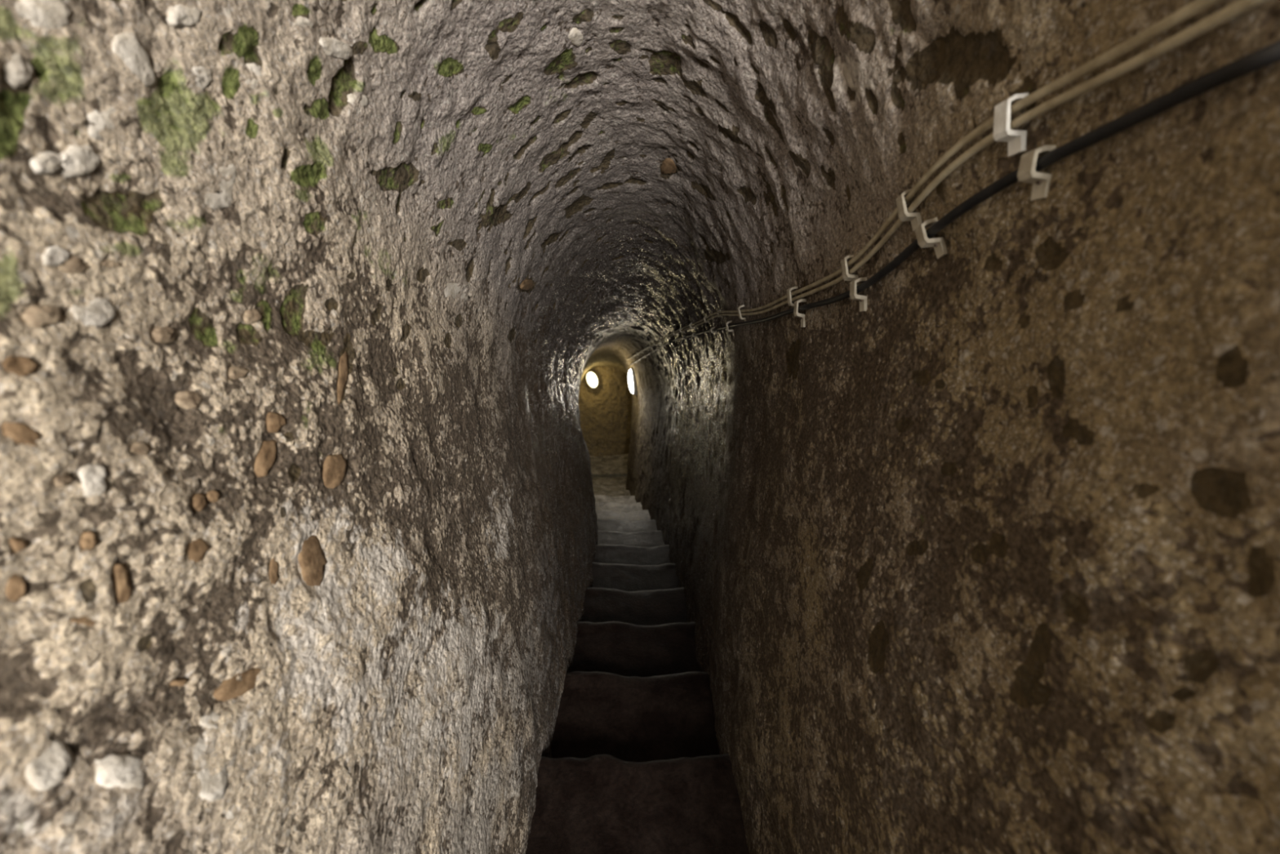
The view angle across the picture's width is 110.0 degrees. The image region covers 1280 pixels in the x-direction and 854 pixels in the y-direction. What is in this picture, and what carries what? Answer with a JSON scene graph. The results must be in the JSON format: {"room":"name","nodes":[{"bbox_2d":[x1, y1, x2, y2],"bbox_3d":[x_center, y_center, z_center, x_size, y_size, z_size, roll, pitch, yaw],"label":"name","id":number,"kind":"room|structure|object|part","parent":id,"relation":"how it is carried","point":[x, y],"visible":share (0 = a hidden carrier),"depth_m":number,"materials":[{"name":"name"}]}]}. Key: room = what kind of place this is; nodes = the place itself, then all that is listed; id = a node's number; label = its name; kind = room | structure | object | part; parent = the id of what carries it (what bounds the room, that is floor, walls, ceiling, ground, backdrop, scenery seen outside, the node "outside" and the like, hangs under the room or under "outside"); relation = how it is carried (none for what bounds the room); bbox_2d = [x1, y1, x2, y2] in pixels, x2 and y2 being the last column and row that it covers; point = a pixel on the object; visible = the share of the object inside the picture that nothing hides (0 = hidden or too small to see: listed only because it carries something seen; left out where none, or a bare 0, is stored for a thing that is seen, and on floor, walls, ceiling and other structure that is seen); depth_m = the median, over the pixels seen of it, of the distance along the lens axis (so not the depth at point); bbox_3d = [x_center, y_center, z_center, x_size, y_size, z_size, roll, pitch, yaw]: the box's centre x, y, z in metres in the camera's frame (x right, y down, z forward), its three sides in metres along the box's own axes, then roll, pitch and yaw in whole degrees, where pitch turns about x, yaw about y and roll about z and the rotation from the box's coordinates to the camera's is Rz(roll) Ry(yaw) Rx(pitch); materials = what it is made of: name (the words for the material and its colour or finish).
{"room":"underground stair tunnel","nodes":[
{"label":"underground stair tunnel","id":0,"kind":"room"},
{"bbox_2d":[0,0,598,853],"bbox_3d":[-0.686,0.334,4.484,0.490,5.049,10.748,-2,21,-5],"label":"wall","id":1,"kind":"structure","parent":0,"point":[299,528],"depth_m":0.50,"materials":[{"name":"stone"}]},
{"bbox_2d":[137,0,925,381],"bbox_3d":[-0.319,-0.844,4.431,1.143,3.746,10.331,-2,21,-5],"label":"ceiling","id":2,"kind":"structure","parent":0,"point":[602,171],"depth_m":1.00,"materials":[{"name":"grey stone"}]},
{"bbox_2d":[578,365,631,477],"bbox_3d":[-0.664,-0.167,9.635,1.900,2.779,1.310,0,21,-1],"label":"wall","id":3,"kind":"structure","parent":0,"point":[606,410],"depth_m":9.46,"materials":[{"name":"brown stone"}]},
{"bbox_2d":[586,370,599,388],"bbox_3d":[-0.990,-0.968,9.263,0.272,0.360,0.192,3,21,7],"label":"wall lamp","id":4,"kind":"object","parent":3,"relation":"attached to","point":[592,380],"visible":1,"depth_m":9.20,"materials":[{"name":"white glass"}]},
{"bbox_2d":[525,453,749,853],"bbox_3d":[-0.572,1.084,4.387,1.850,3.243,10.288,0,21,-1],"label":"stairs","id":5,"kind":"structure","parent":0,"point":[636,765],"depth_m":1.80,"materials":[{"name":"stone"}]},
{"bbox_2d":[626,0,1279,853],"bbox_3d":[0.102,0.252,4.929,0.402,4.897,9.940,-1,21,-4],"label":"wall","id":6,"kind":"structure","parent":0,"point":[983,557],"depth_m":0.49,"materials":[{"name":"brown stone"}]},
{"bbox_2d":[627,367,637,395],"bbox_3d":[-0.107,-0.682,6.661,0.144,0.450,0.190,-5,21,-12],"label":"wall lamp","id":7,"kind":"object","parent":6,"relation":"attached to","point":[632,380],"visible":0.95,"depth_m":6.59,"materials":[{"name":"white glass"}]},
{"bbox_3d":[-0.134,-0.674,6.657,0.080,0.392,0.167,-9,22,-10],"label":"glass","id":8,"kind":"part","parent":7,"relation":"part of","materials":[{"name":"white glass"}]},
{"bbox_2d":[710,326,717,333],"bbox_3d":[0.348,-0.455,2.110,0.035,0.036,0.018,-2,21,-5],"label":"clip","id":9,"kind":"object","parent":6,"relation":"attached to","point":[715,331],"visible":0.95,"depth_m":2.10,"materials":[{"name":"white plastic"}]},
{"bbox_2d":[725,320,734,337],"bbox_3d":[0.363,-0.395,1.793,0.041,0.066,0.017,0,21,0],"label":"clip","id":10,"kind":"object","parent":6,"relation":"attached to","point":[729,321],"visible":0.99,"depth_m":1.79,"materials":[{"name":"white plastic"}]},
{"bbox_2d":[737,304,746,321],"bbox_3d":[0.363,-0.397,1.587,0.040,0.070,0.023,0,21,1],"label":"clip","id":11,"kind":"object","parent":6,"relation":"attached to","point":[743,305],"visible":0.93,"depth_m":1.58,"materials":[{"name":"white plastic"}]},
{"bbox_2d":[786,286,797,306],"bbox_3d":[0.392,-0.325,1.145,0.032,0.068,0.021,-2,21,-4],"label":"clip","id":12,"kind":"object","parent":6,"relation":"attached to","point":[788,291],"visible":0.58,"depth_m":1.14,"materials":[{"name":"white plastic"}]},
{"bbox_2d":[793,298,806,327],"bbox_3d":[0.392,-0.278,1.097,0.027,0.068,0.027,-1,21,-3],"label":"clip","id":13,"kind":"object","parent":6,"relation":"attached to","point":[796,313],"visible":1,"depth_m":1.09,"materials":[{"name":"white plastic"}]},
{"bbox_2d":[840,254,859,286],"bbox_3d":[0.397,-0.292,0.846,0.025,0.064,0.042,-3,21,-7],"label":"clip","id":14,"kind":"object","parent":6,"relation":"attached to","point":[846,276],"visible":0.87,"depth_m":0.84,"materials":[{"name":"white plastic"}]},
{"bbox_2d":[849,277,866,311],"bbox_3d":[0.404,-0.244,0.826,0.028,0.062,0.026,-1,21,-4],"label":"clip","id":15,"kind":"object","parent":6,"relation":"attached to","point":[863,299],"visible":0.98,"depth_m":0.82,"materials":[{"name":"white plastic"}]},
{"bbox_2d":[895,188,922,231],"bbox_3d":[0.396,-0.320,0.659,0.032,0.058,0.034,1,21,3],"label":"clip","id":16,"kind":"object","parent":6,"relation":"attached to","point":[915,218],"visible":0.91,"depth_m":0.66,"materials":[{"name":"white plastic"}]},
{"bbox_2d":[626,0,1222,359],"bbox_3d":[0.175,-0.640,3.440,0.152,1.575,6.193,-2,21,-5],"label":"cable","id":17,"kind":"object","parent":6,"relation":"attached to","point":[1193,8],"visible":0.93,"depth_m":0.44,"materials":[{"name":"beige plastic"}]},
{"bbox_2d":[915,217,947,258],"bbox_3d":[0.407,-0.264,0.626,0.036,0.055,0.035,2,21,4],"label":"clip","id":18,"kind":"object","parent":6,"relation":"attached to","point":[939,245],"visible":0.98,"depth_m":0.62,"materials":[{"name":"white plastic"}]},
{"bbox_2d":[626,0,1267,360],"bbox_3d":[0.179,-0.629,3.439,0.157,1.567,6.202,-2,21,-5],"label":"cable","id":19,"kind":"object","parent":6,"relation":"attached to","point":[1238,7],"visible":0.96,"depth_m":0.41,"materials":[{"name":"beige plastic"}]},
{"bbox_2d":[629,40,1279,365],"bbox_3d":[0.196,-0.576,3.462,0.156,1.608,6.228,-2,21,-5],"label":"cable","id":20,"kind":"object","parent":6,"relation":"attached to","point":[1269,55],"visible":0.94,"depth_m":0.39,"materials":[{"name":"black plastic"}]},
{"bbox_2d":[668,338,684,348],"bbox_3d":[0.272,-0.640,3.348,0.019,0.161,0.614,-2,21,-5],"label":"cable loop","id":21,"kind":"object","parent":20,"relation":"hanging from","point":[684,339],"visible":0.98,"depth_m":3.32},
{"bbox_2d":[993,92,1029,156],"bbox_3d":[0.398,-0.324,0.481,0.029,0.057,0.024,-2,21,-6],"label":"clip","id":22,"kind":"object","parent":6,"relation":"attached to","point":[1016,140],"visible":1,"depth_m":0.48,"materials":[{"name":"white plastic"}]},
{"bbox_2d":[1017,145,1056,200],"bbox_3d":[0.408,-0.261,0.461,0.027,0.049,0.020,-1,21,-3],"label":"clip","id":23,"kind":"object","parent":6,"relation":"attached to","point":[1027,173],"visible":0.96,"depth_m":0.46,"materials":[{"name":"white plastic"}]}
]}

